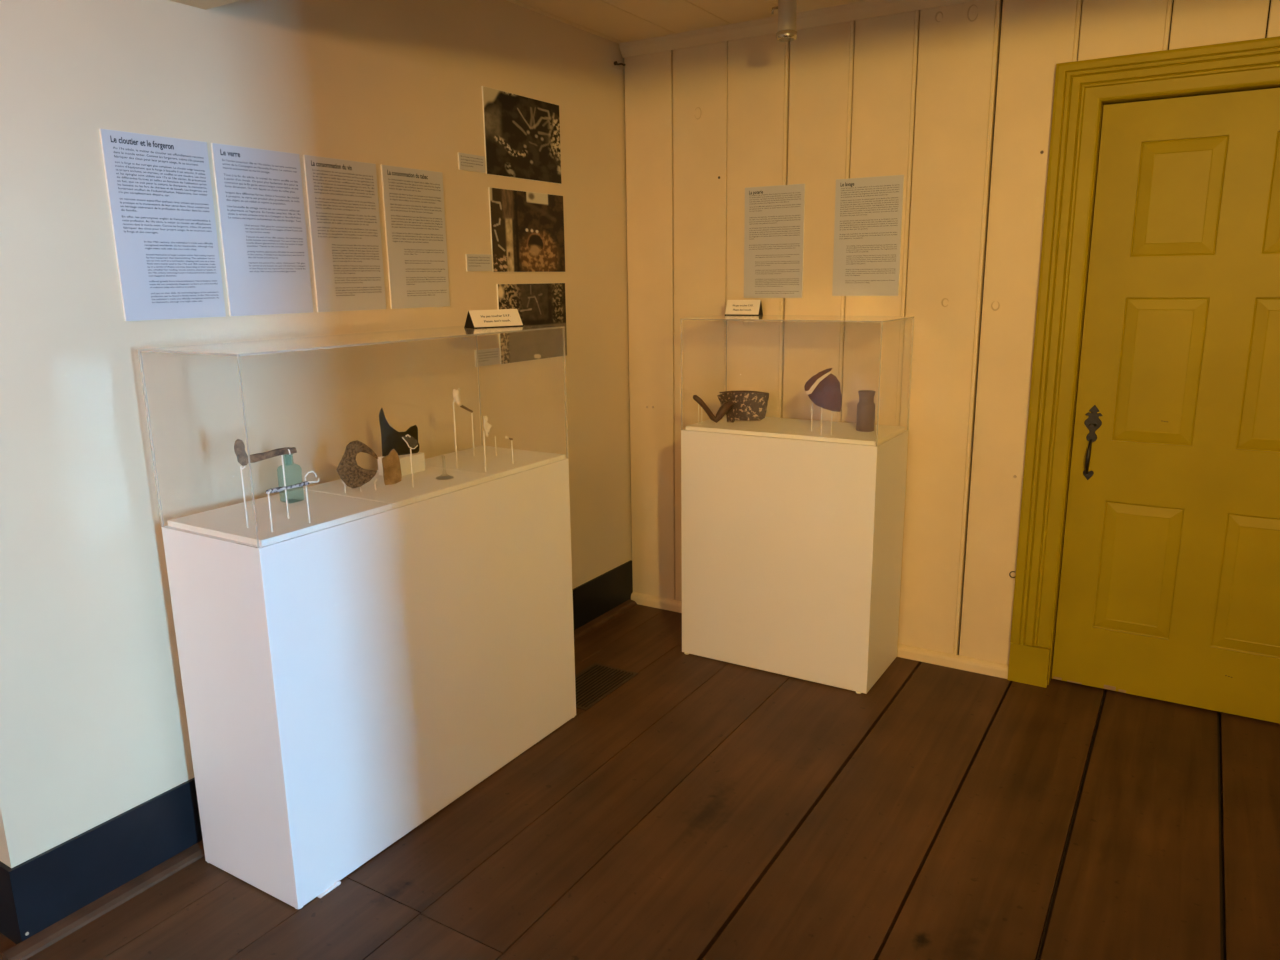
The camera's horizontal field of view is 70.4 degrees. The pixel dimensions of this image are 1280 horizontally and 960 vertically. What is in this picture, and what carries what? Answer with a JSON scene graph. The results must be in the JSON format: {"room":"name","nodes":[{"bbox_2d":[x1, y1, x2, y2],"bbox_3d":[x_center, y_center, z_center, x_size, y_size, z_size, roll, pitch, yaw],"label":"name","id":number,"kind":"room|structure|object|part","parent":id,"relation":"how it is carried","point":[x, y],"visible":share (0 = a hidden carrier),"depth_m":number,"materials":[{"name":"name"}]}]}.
{"room":"museum","nodes":[
{"label":"museum","id":0,"kind":"room"},
{"bbox_2d":[0,0,631,867],"bbox_3d":[-0.775,-0.403,3.156,0.120,2.526,2.937,7,15,31],"label":"wall","id":1,"kind":"structure","parent":0,"point":[105,441],"depth_m":2.40,"materials":[{"name":"beige paint"}]},
{"bbox_2d":[99,129,225,320],"bbox_3d":[-1.194,-0.633,2.291,0.007,0.446,0.271,7,15,31],"label":"information panel","id":2,"kind":"object","parent":1,"relation":"attached to","point":[159,188],"visible":1,"depth_m":2.28,"materials":[{"name":"white paper"}]},
{"bbox_2d":[211,143,312,315],"bbox_3d":[-1.044,-0.688,2.529,0.007,0.446,0.272,7,15,31],"label":"information panel","id":3,"kind":"object","parent":1,"relation":"attached to","point":[259,192],"visible":1,"depth_m":2.52,"materials":[{"name":"white paper"}]},
{"bbox_2d":[0,560,632,943],"bbox_3d":[-1.782,0.632,3.902,2.410,0.209,2.747,7,15,31],"label":"baseboard","id":4,"kind":"structure","parent":1,"relation":"attached to","point":[52,885],"depth_m":2.33,"materials":[{"name":"blue paint"}]},
{"bbox_2d":[2,599,636,959],"bbox_3d":[-0.755,0.856,3.263,0.042,0.021,2.760,7,15,31],"label":"trim","id":5,"kind":"structure","parent":1,"relation":"attached to","point":[36,943],"depth_m":2.33,"materials":[{"name":"brown wood"}]},
{"bbox_2d":[303,155,385,311],"bbox_3d":[-0.893,-0.743,2.768,0.007,0.446,0.268,7,15,31],"label":"information panel","id":6,"kind":"object","parent":1,"relation":"attached to","point":[344,218],"visible":1,"depth_m":2.76,"materials":[{"name":"white paper"}]},
{"bbox_2d":[381,165,449,308],"bbox_3d":[-0.740,-0.799,3.013,0.007,0.446,0.270,7,15,31],"label":"information panel","id":7,"kind":"object","parent":1,"relation":"attached to","point":[413,199],"visible":1,"depth_m":3.00,"materials":[{"name":"white paper"}]},
{"bbox_2d":[458,152,484,172],"bbox_3d":[-0.592,-1.116,3.194,0.006,0.056,0.134,7,15,31],"label":"label","id":8,"kind":"object","parent":1,"relation":"attached to","point":[468,162],"visible":1,"depth_m":3.19,"materials":[{"name":"white paper"}]},
{"bbox_2d":[465,254,491,270],"bbox_3d":[-0.581,-0.785,3.278,0.006,0.060,0.134,7,15,31],"label":"label","id":9,"kind":"object","parent":1,"relation":"attached to","point":[474,262],"visible":1,"depth_m":3.27,"materials":[{"name":"white paper"}]},
{"bbox_2d":[474,348,499,366],"bbox_3d":[-0.567,-0.456,3.368,0.006,0.060,0.135,7,15,31],"label":"label","id":10,"kind":"object","parent":1,"relation":"attached to","point":[484,357],"visible":1,"depth_m":3.36,"materials":[{"name":"white paper"}]},
{"bbox_2d":[482,86,560,183],"bbox_3d":[-0.437,-1.288,3.419,0.006,0.296,0.450,7,15,31],"label":"photograph","id":11,"kind":"object","parent":1,"relation":"attached to","point":[522,134],"visible":1,"depth_m":3.40,"materials":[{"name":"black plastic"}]},
{"bbox_2d":[488,187,564,271],"bbox_3d":[-0.427,-0.956,3.501,0.006,0.299,0.448,7,15,31],"label":"photograph","id":12,"kind":"object","parent":1,"relation":"attached to","point":[527,228],"visible":1,"depth_m":3.48,"materials":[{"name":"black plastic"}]},
{"bbox_2d":[496,283,566,363],"bbox_3d":[-0.419,-0.624,3.581,0.006,0.297,0.423,7,15,31],"label":"photograph","id":13,"kind":"object","parent":1,"relation":"attached to","point":[537,304],"visible":0.93,"depth_m":3.58,"materials":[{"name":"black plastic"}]},
{"bbox_2d":[612,57,625,69],"bbox_3d":[-0.085,-1.781,3.878,0.034,0.037,0.080,7,15,31],"label":"bracket","id":14,"kind":"object","parent":1,"relation":"attached to","point":[616,63],"visible":1,"depth_m":3.88,"materials":[{"name":"black metal"}]},
{"bbox_2d":[0,604,1279,959],"bbox_3d":[-0.045,1.410,0.909,8.800,0.060,6.600,7,15,31],"label":"floor","id":15,"kind":"structure","parent":0,"point":[703,808],"depth_m":2.53,"materials":[{"name":"brown wood"}]},
{"bbox_2d":[317,880,340,897],"bbox_3d":[-0.814,1.062,2.364,0.026,0.009,0.068,7,15,31],"label":"shim","id":16,"kind":"object","parent":15,"relation":"on","point":[337,883],"visible":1,"depth_m":2.36,"materials":[{"name":"white plastic"}]},
{"bbox_2d":[162,445,575,908],"bbox_3d":[-0.716,0.479,2.780,0.388,0.966,1.204,7,15,31],"label":"pedestal","id":17,"kind":"object","parent":15,"relation":"on","point":[350,673],"visible":0.94,"depth_m":2.42,"materials":[{"name":"white"}]},
{"bbox_2d":[240,466,248,527],"bbox_3d":[-0.947,0.041,2.184,0.014,0.153,0.004,0,13,5],"label":"support rod","id":18,"kind":"object","parent":17,"relation":"on","point":[241,467],"visible":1,"depth_m":2.18,"materials":[{"name":"white plastic"}]},
{"bbox_2d":[268,489,272,531],"bbox_3d":[-0.872,0.073,2.147,0.012,0.105,0.006,2,13,12],"label":"support rod","id":19,"kind":"object","parent":17,"relation":"on","point":[270,489],"visible":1,"depth_m":2.15,"materials":[{"name":"white plastic"}]},
{"bbox_2d":[265,478,319,493],"bbox_3d":[-0.832,0.014,2.176,0.130,0.019,0.009,-11,16,-40],"label":"iron hook","id":20,"kind":"object","parent":19,"relation":"on","point":[279,489],"visible":1,"depth_m":2.17,"materials":[{"name":"grey metal"}]},
{"bbox_2d":[281,449,290,518],"bbox_3d":[-0.875,0.008,2.260,0.025,0.182,0.006,1,13,10],"label":"support rod","id":21,"kind":"object","parent":17,"relation":"on","point":[287,449],"visible":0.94,"depth_m":2.26,"materials":[{"name":"white plastic"}]},
{"bbox_2d":[234,439,296,464],"bbox_3d":[-0.908,-0.076,2.205,0.148,0.065,0.010,-13,17,-43],"label":"bar","id":22,"kind":"object","parent":21,"relation":"on","point":[239,447],"visible":1,"depth_m":2.18,"materials":[{"name":"metal"}]},
{"bbox_2d":[305,471,316,522],"bbox_3d":[-0.806,0.041,2.234,0.030,0.128,0.005,-10,16,-37],"label":"support rod","id":23,"kind":"object","parent":17,"relation":"on","point":[310,471],"visible":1,"depth_m":2.23,"materials":[{"name":"white plastic"}]},
{"bbox_2d":[140,325,561,356],"bbox_3d":[-0.725,-0.194,2.630,0.386,0.442,1.204,7,15,31],"label":"clear cover","id":24,"kind":"object","parent":17,"relation":"on","point":[259,347],"visible":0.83,"depth_m":2.38,"materials":[{"name":"plastic"}]},
{"bbox_3d":[-0.562,-0.172,2.533,0.005,0.437,1.204,7,15,31],"label":"pane","id":25,"kind":"part","parent":24,"relation":"part of","materials":[{"name":"clear plastic"}]},
{"bbox_2d":[464,309,522,328],"bbox_3d":[-0.482,-0.533,2.992,0.182,0.057,0.072,-10,16,-37],"label":"sign","id":26,"kind":"object","parent":24,"relation":"on","point":[475,319],"visible":1,"depth_m":2.97,"materials":[{"name":"white paper"}]},
{"bbox_2d":[336,440,377,488],"bbox_3d":[-0.794,-0.044,2.551,0.114,0.136,0.012,-7,14,-26],"label":"crescent iron find","id":27,"kind":"object","parent":17,"relation":"on","point":[351,474],"visible":1,"depth_m":2.54,"materials":[{"name":"brown metal"}]},
{"bbox_2d":[382,449,401,484],"bbox_3d":[-0.723,-0.039,2.644,0.052,0.103,0.014,-7,14,-26],"label":"shard","id":28,"kind":"object","parent":17,"relation":"on","point":[390,463],"visible":1,"depth_m":2.64},
{"bbox_2d":[378,452,424,475],"bbox_3d":[-0.737,-0.050,2.806,0.076,0.056,0.122,7,15,31],"label":"block","id":29,"kind":"object","parent":17,"relation":"on","point":[418,460],"visible":0.51,"depth_m":2.79,"materials":[{"name":"white"}]},
{"bbox_2d":[379,408,419,455],"bbox_3d":[-0.737,-0.151,2.784,0.117,0.150,0.015,-7,14,-27],"label":"shard","id":30,"kind":"object","parent":29,"relation":"on","point":[391,439],"visible":0.9,"depth_m":2.78},
{"bbox_2d":[410,448,413,486],"bbox_3d":[-0.653,-0.034,2.598,0.004,0.113,0.004,7,15,31],"label":"support rod","id":31,"kind":"object","parent":17,"relation":"on","point":[410,448],"visible":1,"depth_m":2.60,"materials":[{"name":"white plastic"}]},
{"bbox_2d":[402,434,417,448],"bbox_3d":[-0.654,-0.109,2.580,0.045,0.044,0.009,-7,14,-25],"label":"shard","id":32,"kind":"object","parent":31,"relation":"on","point":[407,434],"visible":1,"depth_m":2.57,"materials":[{"name":"white ceramic"}]},
{"bbox_2d":[453,400,457,467],"bbox_3d":[-0.574,-0.145,2.844,0.013,0.220,0.006,0,12,2],"label":"support rod","id":33,"kind":"object","parent":17,"relation":"on","point":[454,400],"visible":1,"depth_m":2.84,"materials":[{"name":"white plastic"}]},
{"bbox_2d":[453,388,472,412],"bbox_3d":[-0.562,-0.254,2.923,0.025,0.106,0.216,0,13,4],"label":"pipe","id":34,"kind":"object","parent":33,"relation":"on","point":[456,393],"visible":1,"depth_m":2.82,"materials":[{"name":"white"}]},
{"bbox_2d":[453,388,461,406],"bbox_3d":[-0.570,-0.257,2.824,0.023,0.058,0.025,7,15,31],"label":"bowl","id":35,"kind":"object","parent":34,"relation":"on","point":[456,393],"depth_m":2.82,"materials":[{"name":"white ceramic"}]},
{"bbox_3d":[-0.562,-0.232,2.936,0.009,0.057,0.201,-1,12,0],"label":"stem","id":36,"kind":"part","parent":34,"relation":"part of","materials":[{"name":"brown ceramic"}]},
{"bbox_2d":[471,413,474,455],"bbox_3d":[-0.562,-0.154,3.055,0.004,0.146,0.004,7,15,31],"label":"support rod","id":37,"kind":"object","parent":17,"relation":"on","point":[471,413],"visible":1,"depth_m":3.05,"materials":[{"name":"white plastic"}]},
{"bbox_2d":[483,431,486,471],"bbox_3d":[-0.478,-0.088,2.796,0.004,0.128,0.005,7,15,31],"label":"support rod","id":38,"kind":"object","parent":17,"relation":"on","point":[483,431],"visible":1,"depth_m":2.79,"materials":[{"name":"white plastic"}]},
{"bbox_2d":[483,416,491,436],"bbox_3d":[-0.467,-0.165,2.784,0.026,0.066,0.009,-6,14,-24],"label":"fragment","id":39,"kind":"object","parent":38,"relation":"on","point":[487,426],"visible":1,"depth_m":2.78,"materials":[{"name":"white ceramic"}]},
{"bbox_2d":[575,662,637,710],"bbox_3d":[-0.193,0.798,3.530,0.210,0.004,0.366,7,15,31],"label":"floor vent","id":40,"kind":"object","parent":15,"relation":"in","point":[595,682],"visible":0.72,"depth_m":3.55,"materials":[{"name":"brown metal"}]},
{"bbox_2d":[681,415,907,693],"bbox_3d":[0.611,0.261,3.682,0.795,0.966,0.408,7,15,31],"label":"pedestal","id":41,"kind":"object","parent":15,"relation":"on","point":[792,533],"visible":0.97,"depth_m":3.50,"materials":[{"name":"white"}]},
{"bbox_2d":[693,390,768,422],"bbox_3d":[0.365,-0.300,3.685,0.308,0.133,0.101,-1,12,-1],"label":"pot sherd","id":42,"kind":"object","parent":41,"relation":"on","point":[742,405],"visible":1,"depth_m":3.65,"materials":[{"name":"brown ceramic"}]},
{"bbox_3d":[0.296,-0.286,3.650,0.168,0.116,0.041,-3,13,-10],"label":"handle","id":43,"kind":"part","parent":42,"relation":"part of","materials":[{"name":"brown ceramic"}]},
{"bbox_2d":[681,315,912,322],"bbox_3d":[0.604,-0.411,3.537,0.795,0.439,0.400,7,15,31],"label":"clear cover","id":44,"kind":"object","parent":41,"relation":"on","point":[804,318],"visible":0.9,"depth_m":3.43,"materials":[{"name":"plastic"}]},
{"bbox_2d":[725,300,762,315],"bbox_3d":[0.429,-0.713,3.750,0.150,0.062,0.050,6,14,28],"label":"sign","id":45,"kind":"object","parent":44,"relation":"on","point":[733,307],"visible":1,"depth_m":3.73,"materials":[{"name":"white paper"}]},
{"bbox_2d":[856,390,875,431],"bbox_3d":[0.858,-0.262,3.447,0.067,0.151,0.067,7,15,31],"label":"jar","id":46,"kind":"object","parent":41,"relation":"on","point":[865,422],"visible":1,"depth_m":3.42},
{"bbox_3d":[0.713,-0.213,3.375,0.003,0.090,0.003,7,15,31],"label":"support rod","id":47,"kind":"object","parent":41,"relation":"on","visible":0},
{"bbox_2d":[804,368,841,411],"bbox_3d":[0.679,-0.336,3.368,0.140,0.161,0.025,6,14,27],"label":"bowl sherd","id":48,"kind":"object","parent":47,"relation":"on","point":[827,395],"visible":1,"depth_m":3.36,"materials":[{"name":"purple ceramic"}]},
{"bbox_2d":[506,0,867,43],"bbox_3d":[0.006,-1.105,0.298,9.201,0.060,6.600,7,15,31],"label":"ceiling","id":49,"kind":"structure","parent":0,"point":[617,21],"depth_m":3.44,"materials":[{"name":"beige paint"}]},
{"bbox_2d":[170,0,239,9],"bbox_3d":[-0.022,-1.136,1.269,2.950,0.297,0.635,7,15,31],"label":"beam","id":50,"kind":"structure","parent":49,"relation":"attached to","point":[202,4],"depth_m":2.26,"materials":[{"name":"beige paint"}]},
{"bbox_2d":[771,0,796,41],"bbox_3d":[0.494,-1.593,3.065,0.079,0.196,0.071,-8,14,-30],"label":"ceiling spotlight","id":51,"kind":"object","parent":49,"relation":"hanging from","point":[787,9],"visible":1,"depth_m":3.05,"materials":[{"name":"grey metal"}]},
{"bbox_2d":[624,0,1279,664],"bbox_3d":[1.270,-0.495,3.446,3.090,2.526,0.123,7,15,31],"label":"wall","id":52,"kind":"structure","parent":0,"point":[955,100],"depth_m":3.53,"materials":[{"name":"beige wood"}]},
{"bbox_2d":[744,184,804,297],"bbox_3d":[0.547,-0.973,3.716,0.260,0.445,0.007,7,15,31],"label":"information panel","id":53,"kind":"object","parent":52,"relation":"attached to","point":[774,215],"visible":1,"depth_m":3.71,"materials":[{"name":"white paper"}]},
{"bbox_2d":[619,0,977,57],"bbox_3d":[1.174,-1.693,3.141,2.946,0.052,0.032,7,15,31],"label":"trim","id":54,"kind":"structure","parent":52,"relation":"attached to","point":[870,8],"depth_m":3.53,"materials":[{"name":"beige wood"}]},
{"bbox_2d":[631,592,1008,678],"bbox_3d":[1.213,0.723,3.678,2.938,0.050,0.022,7,15,31],"label":"baseboard","id":55,"kind":"structure","parent":52,"relation":"attached to","point":[975,665],"depth_m":3.68,"materials":[{"name":"beige wood"}]},
{"bbox_2d":[832,175,903,295],"bbox_3d":[0.879,-0.940,3.515,0.264,0.445,0.007,7,15,31],"label":"information panel","id":56,"kind":"object","parent":52,"relation":"attached to","point":[868,210],"visible":1,"depth_m":3.51,"materials":[{"name":"white paper"}]},
{"bbox_2d":[1007,36,1279,687],"bbox_3d":[1.938,-0.265,3.049,1.152,2.231,0.131,7,15,31],"label":"trim","id":57,"kind":"structure","parent":52,"relation":"attached to","point":[1082,89],"depth_m":3.17,"materials":[{"name":"yellow paint"}]},
{"bbox_2d":[1052,88,1279,722],"bbox_3d":[1.941,-0.204,3.067,0.854,2.085,0.080,7,15,31],"label":"door","id":58,"kind":"structure","parent":52,"relation":"in","point":[1169,591],"depth_m":3.12,"materials":[{"name":"yellow paint"}]},
{"bbox_3d":[1.633,-0.018,3.307,0.035,0.037,0.005,7,15,31],"label":"foot plate","id":59,"kind":"part","parent":58,"relation":"part of","materials":[{"name":"black metal"}]},
{"bbox_3d":[1.808,0.324,3.299,0.248,0.489,0.028,7,15,31],"label":"panel","id":60,"kind":"part","parent":58,"relation":"part of","materials":[{"name":"yellow paint"}]},
{"bbox_3d":[1.798,-0.377,3.143,0.248,0.502,0.028,7,15,31],"label":"panel","id":61,"kind":"part","parent":58,"relation":"part of","materials":[{"name":"yellow paint"}]},
{"bbox_3d":[1.790,-0.937,3.019,0.248,0.373,0.028,7,15,31],"label":"panel","id":62,"kind":"part","parent":58,"relation":"part of","materials":[{"name":"yellow paint"}]},
{"bbox_3d":[2.126,0.362,3.107,0.248,0.489,0.028,7,15,31],"label":"panel","id":63,"kind":"part","parent":58,"relation":"part of","materials":[{"name":"yellow paint"}]},
{"bbox_3d":[2.117,-0.338,2.951,0.248,0.502,0.028,7,15,31],"label":"panel","id":64,"kind":"part","parent":58,"relation":"part of","materials":[{"name":"yellow paint"}]},
{"bbox_3d":[2.109,-0.899,2.827,0.248,0.373,0.028,7,15,31],"label":"panel","id":65,"kind":"part","parent":58,"relation":"part of","materials":[{"name":"yellow paint"}]}
]}

